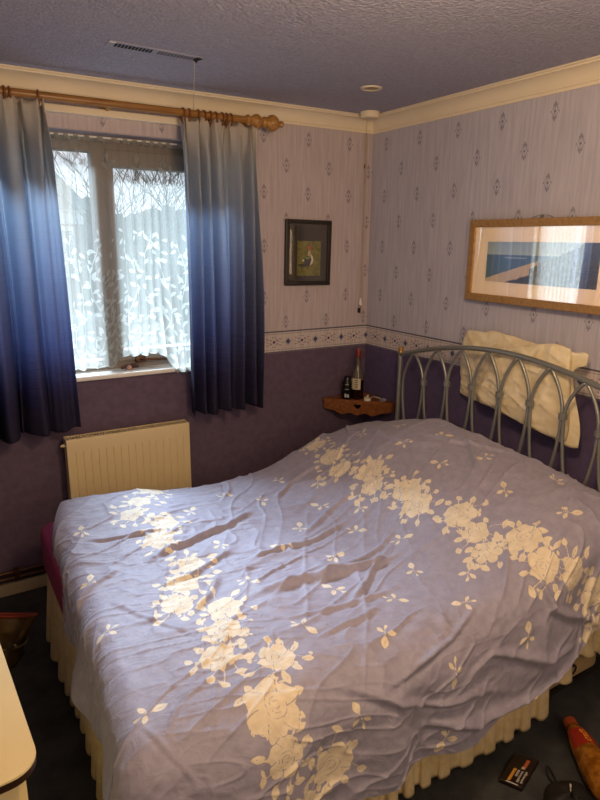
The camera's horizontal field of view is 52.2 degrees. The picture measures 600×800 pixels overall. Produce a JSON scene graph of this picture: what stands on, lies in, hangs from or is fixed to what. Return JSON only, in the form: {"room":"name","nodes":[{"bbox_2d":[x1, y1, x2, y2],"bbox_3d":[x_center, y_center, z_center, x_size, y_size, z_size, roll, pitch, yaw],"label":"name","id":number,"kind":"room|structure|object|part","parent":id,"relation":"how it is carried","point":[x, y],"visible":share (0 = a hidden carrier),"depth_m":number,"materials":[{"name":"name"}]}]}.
{"room":"bedroom","nodes":[
{"label":"bedroom","id":0,"kind":"room"},
{"bbox_2d":[0,96,372,584],"bbox_3d":[-0.847,-0.300,3.088,2.950,2.300,0.260,-8,17,-30],"label":"wall","id":1,"kind":"structure","parent":0,"point":[313,333],"depth_m":3.30,"materials":[{"name":"paper"}]},
{"bbox_2d":[0,563,45,582],"bbox_3d":[-0.985,0.769,3.105,2.230,0.054,0.041,-8,17,-30],"label":"pipes","id":2,"kind":"object","parent":1,"relation":"attached to","point":[16,571],"visible":0.32,"depth_m":2.89,"materials":[{"name":"orange metal"}]},
{"bbox_2d":[0,573,46,597],"bbox_3d":[-0.788,0.813,3.257,2.750,0.062,0.016,-8,17,-30],"label":"baseboard","id":3,"kind":"structure","parent":1,"relation":"attached to","point":[35,582],"depth_m":2.93,"materials":[{"name":"white wood"}]},
{"bbox_2d":[48,126,181,142],"bbox_3d":[-0.879,-1.186,2.728,1.250,0.004,0.090,-8,17,-30],"label":"trim","id":4,"kind":"structure","parent":1,"relation":"attached to","point":[56,129],"depth_m":2.74,"materials":[{"name":"white plastic"}]},
{"bbox_2d":[50,131,183,381],"bbox_3d":[-0.896,-0.660,2.884,1.310,1.100,0.188,-8,17,-30],"label":"window","id":5,"kind":"structure","parent":1,"relation":"in","point":[101,182],"depth_m":2.87,"materials":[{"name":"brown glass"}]},
{"bbox_2d":[50,132,190,372],"bbox_3d":[-0.863,-0.635,2.835,1.246,1.095,0.106,-8,17,-30],"label":"curtain","id":6,"kind":"object","parent":5,"relation":"hanging from","point":[135,335],"visible":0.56,"depth_m":2.95,"materials":[{"name":"white fabric"}]},
{"bbox_3d":[-0.886,-0.132,2.995,1.310,0.022,0.128,-8,17,-30],"label":"sill","id":7,"kind":"part","parent":5,"relation":"part of","materials":[{"name":"white paint"}]},
{"bbox_2d":[121,363,138,369],"bbox_3d":[-0.834,-0.167,3.018,0.094,0.034,0.038,-10,18,-35],"label":"ornament","id":8,"kind":"object","parent":5,"relation":"on","point":[133,365],"visible":1,"depth_m":3.01,"materials":[{"name":"brown wood"}]},
{"bbox_3d":[-0.662,-0.705,3.065,0.567,0.980,0.070,-8,17,-30],"label":"casement sash","id":9,"kind":"part","parent":5,"relation":"part of","materials":[{"name":"white plastic"}]},
{"bbox_3d":[-0.748,-0.211,3.090,0.160,0.030,0.048,-8,17,-30],"label":"handle","id":10,"kind":"part","parent":5,"relation":"part of","materials":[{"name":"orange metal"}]},
{"bbox_2d":[60,419,191,498],"bbox_3d":[-0.865,0.441,3.050,0.640,0.625,0.114,-8,17,-30],"label":"radiator","id":11,"kind":"object","parent":1,"relation":"attached to","point":[156,456],"visible":0.56,"depth_m":2.97,"materials":[{"name":"metal"}]},
{"bbox_3d":[-1.085,0.466,2.892,0.003,0.593,0.066,-8,17,-30],"label":"panel","id":12,"kind":"part","parent":11,"relation":"part of","materials":[{"name":"metal"}]},
{"bbox_2d":[63,419,188,440],"bbox_3d":[-0.829,0.144,2.964,0.592,0.006,0.068,-8,17,-30],"label":"grille","id":13,"kind":"object","parent":11,"relation":"attached to","point":[176,424],"depth_m":2.96,"materials":[{"name":"metal"}]},
{"bbox_2d":[17,99,234,125],"bbox_3d":[-0.894,-1.236,2.631,1.340,0.030,0.031,-8,17,-30],"label":"track","id":14,"kind":"object","parent":1,"relation":"attached to","point":[49,107],"visible":0.52,"depth_m":2.66,"materials":[{"name":"white plastic"}]},
{"bbox_2d":[0,86,283,131],"bbox_3d":[-0.956,-1.232,2.520,2.006,0.076,0.152,-8,17,-30],"label":"pole","id":15,"kind":"object","parent":1,"relation":"attached to","point":[272,123],"visible":0.95,"depth_m":2.62,"materials":[{"name":"brown wood"}]},
{"bbox_2d":[2,85,5,98],"bbox_3d":[-1.147,-1.181,2.368,0.009,0.068,0.060,-9,18,-34],"label":"curtain ring","id":16,"kind":"object","parent":15,"relation":"hanging from","point":[3,86],"visible":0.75,"depth_m":2.35,"materials":[{"name":"brown wood"}]},
{"bbox_2d":[7,85,11,97],"bbox_3d":[-1.129,-1.184,2.378,0.009,0.068,0.060,-9,17,-31],"label":"curtain ring","id":17,"kind":"object","parent":15,"relation":"hanging from","point":[8,86],"visible":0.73,"depth_m":2.36,"materials":[{"name":"brown wood"}]},
{"bbox_2d":[36,89,39,105],"bbox_3d":[-1.040,-1.197,2.431,0.009,0.068,0.060,-6,16,-25],"label":"curtain ring","id":18,"kind":"object","parent":15,"relation":"hanging from","point":[37,90],"visible":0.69,"depth_m":2.41,"materials":[{"name":"brown wood"}]},
{"bbox_2d":[0,93,80,443],"bbox_3d":[-1.169,-0.503,2.507,0.423,1.392,0.196,-6,16,-23],"label":"curtain","id":19,"kind":"object","parent":15,"relation":"hanging from","point":[39,392],"visible":1,"depth_m":2.55,"materials":[{"name":"blue fabric"}]},
{"bbox_2d":[179,107,185,123],"bbox_3d":[-0.524,-1.270,2.734,0.009,0.068,0.060,-10,18,-36],"label":"curtain ring","id":20,"kind":"object","parent":15,"relation":"hanging from","point":[183,108],"visible":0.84,"depth_m":2.72,"materials":[{"name":"brown wood"}]},
{"bbox_2d":[208,111,212,126],"bbox_3d":[-0.410,-1.287,2.801,0.009,0.068,0.060,-6,16,-25],"label":"curtain ring","id":21,"kind":"object","parent":15,"relation":"hanging from","point":[210,122],"visible":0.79,"depth_m":2.78,"materials":[{"name":"brown wood"}]},
{"bbox_2d":[180,115,264,414],"bbox_3d":[-0.376,-0.618,3.005,0.391,1.400,0.146,-8,17,-30],"label":"curtain","id":22,"kind":"object","parent":15,"relation":"hanging from","point":[226,279],"visible":1,"depth_m":2.97,"materials":[{"name":"blue fabric"}]},
{"bbox_2d":[224,113,228,128],"bbox_3d":[-0.342,-1.296,2.841,0.009,0.068,0.060,-6,16,-24],"label":"curtain ring","id":23,"kind":"object","parent":15,"relation":"hanging from","point":[225,123],"visible":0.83,"depth_m":2.82,"materials":[{"name":"brown wood"}]},
{"bbox_2d":[0,64,372,133],"bbox_3d":[-0.750,-1.337,2.669,2.750,0.078,0.074,-8,17,-30],"label":"trim","id":24,"kind":"structure","parent":1,"relation":"attached to","point":[20,77],"depth_m":2.77,"materials":[{"name":"white paint"}]},
{"bbox_2d":[284,219,331,285],"bbox_3d":[0.044,-0.801,3.336,0.288,0.346,0.022,-7,17,-30],"label":"framed picture","id":25,"kind":"object","parent":1,"relation":"attached to","point":[307,247],"visible":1,"depth_m":3.33,"materials":[{"name":"black wood"}]},
{"bbox_2d":[297,241,320,275],"bbox_3d":[0.048,-0.774,3.349,0.152,0.186,0.002,-8,17,-30],"label":"print","id":26,"kind":"object","parent":25,"relation":"attached to","point":[308,252],"depth_m":3.35},
{"bbox_2d":[322,392,395,415],"bbox_3d":[0.339,0.043,3.575,0.310,0.088,0.310,-8,17,-30],"label":"corner shelf","id":27,"kind":"object","parent":1,"relation":"attached to","point":[374,407],"visible":0.98,"depth_m":3.56,"materials":[{"name":"brown wood"}]},
{"bbox_2d":[342,376,351,399],"bbox_3d":[0.276,-0.074,3.578,0.058,0.135,0.060,-8,17,-30],"label":"bottle","id":28,"kind":"object","parent":27,"relation":"on","point":[347,383],"visible":1,"depth_m":3.56,"materials":[{"name":"glass"}]},
{"bbox_2d":[351,349,363,399],"bbox_3d":[0.337,-0.153,3.568,0.075,0.293,0.074,-8,17,-30],"label":"bottle","id":29,"kind":"object","parent":27,"relation":"on","point":[357,378],"visible":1,"depth_m":3.55,"materials":[{"name":"black glass"}]},
{"bbox_2d":[364,395,370,400],"bbox_3d":[0.391,-0.014,3.550,0.042,0.035,0.042,-8,17,-30],"label":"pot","id":30,"kind":"object","parent":27,"relation":"on","point":[367,398],"visible":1,"depth_m":3.54,"materials":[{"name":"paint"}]},
{"bbox_2d":[360,133,367,313],"bbox_3d":[0.366,-0.990,3.499,0.012,0.992,0.008,-8,17,-30],"label":"trim","id":31,"kind":"structure","parent":1,"relation":"attached to","point":[366,150],"depth_m":3.48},
{"bbox_2d":[0,0,599,113],"bbox_3d":[0.086,-1.066,1.313,2.950,0.100,3.900,-8,17,-30],"label":"ceiling","id":32,"kind":"structure","parent":0,"point":[309,53],"depth_m":2.08,"materials":[{"name":"white paint"}]},
{"bbox_2d":[104,40,203,61],"bbox_3d":[-0.519,-1.248,2.196,0.347,0.006,0.070,-9,17,-32],"label":"ceiling vent","id":33,"kind":"object","parent":32,"relation":"in","point":[116,44],"visible":0.94,"depth_m":2.18,"materials":[{"name":"white paint"}]},
{"bbox_2d":[193,58,196,108],"bbox_3d":[-0.428,-1.284,2.499,0.013,0.091,0.470,-2,15,-10],"label":"string","id":34,"kind":"object","parent":33,"relation":"hanging from","point":[194,58],"visible":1,"depth_m":2.43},
{"bbox_2d":[359,110,379,305],"bbox_3d":[0.371,-1.021,3.360,0.100,1.016,0.174,5,15,17],"label":"switch","id":35,"kind":"object","parent":32,"relation":"attached to","point":[367,115],"visible":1,"depth_m":3.18,"materials":[{"name":"white plastic"}]},
{"bbox_3d":[0.354,-1.040,3.416,0.006,0.952,0.056,1,15,2],"label":"cord","id":36,"kind":"part","parent":35,"relation":"part of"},
{"bbox_2d":[360,85,381,91],"bbox_3d":[0.313,-1.370,2.693,0.098,0.005,0.098,-8,17,-30],"label":"recessed light","id":37,"kind":"object","parent":32,"relation":"in","point":[370,88],"visible":1,"depth_m":2.69,"materials":[{"name":"white plastic"}]},
{"bbox_2d":[0,586,599,799],"bbox_3d":[0.061,1.256,1.920,2.950,0.100,3.900,-8,17,-30],"label":"floor","id":38,"kind":"structure","parent":0,"point":[62,770],"depth_m":2.08,"materials":[{"name":"carpet"}]},
{"bbox_2d":[0,645,35,799],"bbox_3d":[-0.882,0.957,1.324,0.520,0.760,0.770,-9,18,-34],"label":"chest","id":39,"kind":"object","parent":38,"relation":"on","point":[17,747],"visible":1,"depth_m":1.11,"materials":[{"name":"laminate"}]},
{"bbox_3d":[-0.695,0.693,1.393,0.016,0.200,0.680,-9,18,-34],"label":"drawer","id":40,"kind":"part","parent":39,"relation":"part of","materials":[{"name":"beige laminate"}]},
{"bbox_2d":[0,612,37,668],"bbox_3d":[-1.214,0.944,2.440,0.356,0.214,0.152,1,15,0],"label":"waste bin","id":41,"kind":"object","parent":38,"relation":"on","point":[15,628],"visible":0.97,"depth_m":2.41,"materials":[{"name":"leather"}]},
{"bbox_2d":[395,345,599,696],"bbox_3d":[0.113,0.475,2.330,1.792,1.204,1.364,-8,17,-30],"label":"double bed","id":42,"kind":"object","parent":38,"relation":"on","point":[581,663],"visible":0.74,"depth_m":2.57,"materials":[{"name":"grey metal"}]},
{"bbox_2d":[41,522,63,613],"bbox_3d":[0.062,0.620,2.367,1.793,0.217,1.310,-8,17,-30],"label":"mattress","id":43,"kind":"object","parent":42,"relation":"on","point":[50,563],"visible":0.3,"depth_m":2.26,"materials":[{"name":"red fabric"}]},
{"bbox_2d":[52,418,599,799],"bbox_3d":[0.051,0.564,2.291,1.877,0.695,1.568,-8,17,-30],"label":"duvet","id":44,"kind":"object","parent":43,"relation":"on","point":[345,612],"visible":1,"depth_m":1.84,"materials":[{"name":"fabric"}]},
{"bbox_2d":[46,575,599,799],"bbox_3d":[0.047,0.888,2.415,1.790,0.330,1.411,-8,17,-30],"label":"valance","id":45,"kind":"object","parent":42,"relation":"attached to","point":[63,652],"visible":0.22,"depth_m":2.05,"materials":[{"name":"beige fabric"}]},
{"bbox_3d":[0.520,0.278,3.337,0.025,1.085,0.025,-8,17,-30],"label":"post","id":46,"kind":"part","parent":42,"relation":"part of","materials":[{"name":"grey metal"}]},
{"bbox_3d":[0.871,-0.147,2.637,0.023,0.140,1.338,-8,17,-30],"label":"rail","id":47,"kind":"part","parent":42,"relation":"part of","materials":[{"name":"grey metal"}]},
{"bbox_2d":[476,344,588,447],"bbox_3d":[0.957,-0.054,2.608,0.069,0.409,0.523,-8,17,-30],"label":"pillow","id":48,"kind":"object","parent":42,"relation":"on","point":[546,408],"visible":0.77,"depth_m":2.52,"materials":[{"name":"fabric"}]},
{"bbox_2d":[460,330,534,400],"bbox_3d":[0.906,-0.129,2.794,0.057,0.361,0.481,-8,17,-30],"label":"pillow","id":49,"kind":"object","parent":48,"relation":"on","point":[493,339],"visible":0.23,"depth_m":2.86,"materials":[{"name":"fabric"}]},
{"bbox_3d":[0.843,0.954,2.167,0.650,0.225,0.017,-8,17,-30],"label":"drawer","id":50,"kind":"part","parent":42,"relation":"part of","materials":[{"name":"beige fabric"}]},
{"bbox_2d":[499,754,538,791],"bbox_3d":[0.703,1.190,1.964,0.072,0.017,0.154,13,19,38],"label":"box","id":51,"kind":"object","parent":38,"relation":"on","point":[520,769],"visible":1,"depth_m":1.95,"materials":[{"name":"black cardboard"}]},
{"bbox_2d":[543,765,591,799],"bbox_3d":[0.809,1.200,1.844,0.199,0.058,0.196,13,19,40],"label":"shoulder bag","id":52,"kind":"object","parent":38,"relation":"on","point":[557,790],"visible":1,"depth_m":1.86,"materials":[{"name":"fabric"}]},
{"bbox_2d":[563,716,599,799],"bbox_3d":[0.931,1.144,1.979,0.102,0.102,0.282,0,15,-1],"label":"drink bottle","id":53,"kind":"object","parent":38,"relation":"on","point":[585,750],"visible":1,"depth_m":1.94,"materials":[{"name":"orange plastic"}]},
{"bbox_2d":[363,84,599,491],"bbox_3d":[1.370,-0.046,2.209,0.100,2.300,3.600,-8,17,-30],"label":"wall","id":54,"kind":"structure","parent":0,"point":[530,158],"depth_m":2.93,"materials":[{"name":"paper"}]},
{"bbox_2d":[372,55,599,133],"bbox_3d":[1.281,-1.121,1.926,0.074,0.078,3.500,-8,17,-30],"label":"trim","id":55,"kind":"structure","parent":54,"relation":"attached to","point":[585,72],"depth_m":2.63,"materials":[{"name":"white paint"}]},
{"bbox_2d":[464,214,599,314],"bbox_3d":[0.996,-0.577,2.548,0.038,0.377,0.790,-8,17,-29],"label":"picture","id":56,"kind":"object","parent":54,"relation":"attached to","point":[553,263],"visible":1,"depth_m":2.55,"materials":[{"name":"brown wood"}]},
{"bbox_2d":[485,242,599,289],"bbox_3d":[0.989,-0.567,2.547,0.002,0.174,0.566,-8,17,-29],"label":"print","id":57,"kind":"object","parent":56,"relation":"attached to","point":[556,264],"depth_m":2.51},
{"label":"outside","id":58,"kind":"structure","parent":0,"visible":0},
{"bbox_3d":[-11.030,-4.376,32.120,70.000,0.900,59.400,-8,17,-30],"label":"ground","id":59,"kind":"structure","parent":58,"visible":0},
{"bbox_2d":[55,173,98,328],"bbox_3d":[-9.223,-3.630,14.701,7.400,7.900,7.200,-8,17,-30],"label":"house","id":60,"kind":"structure","parent":59,"relation":"on","point":[68,222],"depth_m":14.16,"materials":[{"name":"brick"}]},
{"bbox_3d":[-5.552,-3.389,14.029,0.690,0.950,0.015,-8,17,-30],"label":"pane","id":61,"kind":"part","parent":60,"relation":"part of","materials":[{"name":"clear glass"}]},
{"bbox_2d":[53,151,185,317],"bbox_3d":[-3.128,-2.779,13.402,4.887,7.056,3.538,6,16,20],"label":"bare tree","id":62,"kind":"object","parent":59,"relation":"on","point":[183,204],"visible":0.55,"depth_m":12.71,"materials":[{"name":"grey plant"}]},
{"bbox_2d":[79,322,189,331],"bbox_3d":[-2.467,-0.426,11.536,13.000,2.040,0.080,-8,17,-30],"label":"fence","id":63,"kind":"object","parent":59,"relation":"on","point":[176,325],"visible":0.02,"depth_m":11.41,"materials":[{"name":"white"}]},
{"bbox_2d":[80,196,189,322],"bbox_3d":[-6.356,-5.709,25.849,16.444,5.528,2.865,-8,17,-30],"label":"hedge","id":64,"kind":"object","parent":59,"relation":"on","point":[171,269],"visible":0.12,"depth_m":24.80,"materials":[{"name":"white plant"}]},
{"bbox_2d":[88,169,186,314],"bbox_3d":[-4.264,-5.435,20.568,5.698,8.535,7.277,-6,16,-24],"label":"bare tree","id":65,"kind":"object","parent":59,"relation":"on","point":[163,187],"visible":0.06,"depth_m":20.00,"materials":[{"name":"grey plant"}]}
]}

